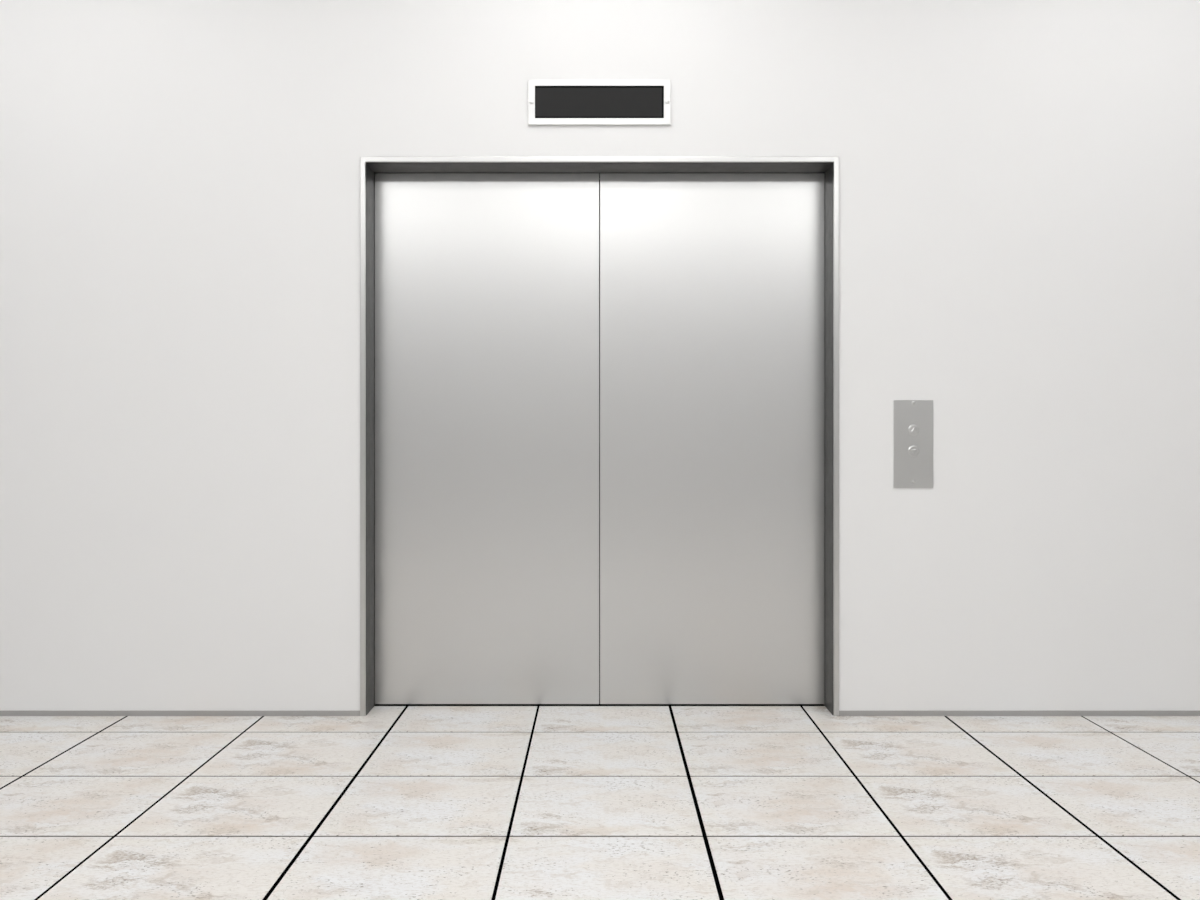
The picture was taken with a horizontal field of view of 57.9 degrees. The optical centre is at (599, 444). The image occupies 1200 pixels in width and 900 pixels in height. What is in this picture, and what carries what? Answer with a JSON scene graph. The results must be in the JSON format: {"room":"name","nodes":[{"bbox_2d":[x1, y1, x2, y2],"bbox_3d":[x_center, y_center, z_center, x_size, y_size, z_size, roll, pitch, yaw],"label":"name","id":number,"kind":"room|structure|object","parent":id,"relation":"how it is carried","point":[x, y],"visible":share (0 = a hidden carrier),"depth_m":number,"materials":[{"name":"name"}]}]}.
{"room":"elevator lobby","nodes":[
{"label":"elevator lobby","id":0,"kind":"room"},
{"bbox_2d":[0,0,1199,710],"bbox_3d":[0.000,-0.650,4.558,7.200,3.500,0.300,0,0,0],"label":"wall","id":1,"kind":"structure","parent":0,"point":[1019,180],"depth_m":4.41,"materials":[{"name":"white paint"}]},
{"bbox_2d":[0,711,359,715],"bbox_3d":[-2.286,1.089,4.405,2.628,0.022,0.006,0,0,0],"label":"baseboard","id":2,"kind":"structure","parent":1,"relation":"attached to","point":[2,713],"depth_m":4.40,"materials":[{"name":"grey"}]},
{"bbox_2d":[375,173,598,703],"bbox_3d":[-0.475,-0.027,4.590,0.946,2.238,0.035,0,0,0],"label":"door","id":3,"kind":"structure","parent":1,"relation":"in","point":[487,284],"depth_m":4.57,"materials":[{"name":"silver metal"}]},
{"bbox_2d":[360,157,838,715],"bbox_3d":[0.000,-0.035,4.534,1.943,2.270,0.269,0,0,0],"label":"door frame","id":4,"kind":"structure","parent":1,"relation":"attached to","point":[369,166],"depth_m":4.42,"materials":[{"name":"grey metal"}]},
{"bbox_2d":[528,80,670,124],"bbox_3d":[-0.001,-1.389,4.401,0.579,0.182,0.014,0,0,0],"label":"indicator","id":5,"kind":"object","parent":1,"relation":"attached to","point":[550,102],"visible":1,"depth_m":4.40,"materials":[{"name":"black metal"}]},
{"bbox_2d":[600,173,823,703],"bbox_3d":[0.475,-0.027,4.590,0.946,2.238,0.035,0,0,0],"label":"door","id":6,"kind":"structure","parent":1,"relation":"in","point":[712,284],"depth_m":4.57,"materials":[{"name":"silver metal"}]},
{"bbox_2d":[894,400,932,487],"bbox_3d":[1.275,-0.004,4.404,0.160,0.357,0.008,0,0,0],"label":"panel","id":7,"kind":"object","parent":1,"relation":"attached to","point":[913,419],"visible":1,"depth_m":4.40,"materials":[{"name":"grey metal"}]},
{"bbox_2d":[839,711,1199,715],"bbox_3d":[2.286,1.089,4.405,2.628,0.022,0.006,0,0,0],"label":"baseboard","id":8,"kind":"structure","parent":1,"relation":"attached to","point":[841,713],"depth_m":4.40,"materials":[{"name":"grey"}]},
{"bbox_2d":[0,700,1199,899],"bbox_3d":[0.000,1.160,1.158,7.200,0.120,7.100,0,0,0],"label":"floor","id":9,"kind":"structure","parent":0,"point":[599,801],"depth_m":3.32,"materials":[{"name":"tile"}]}
]}

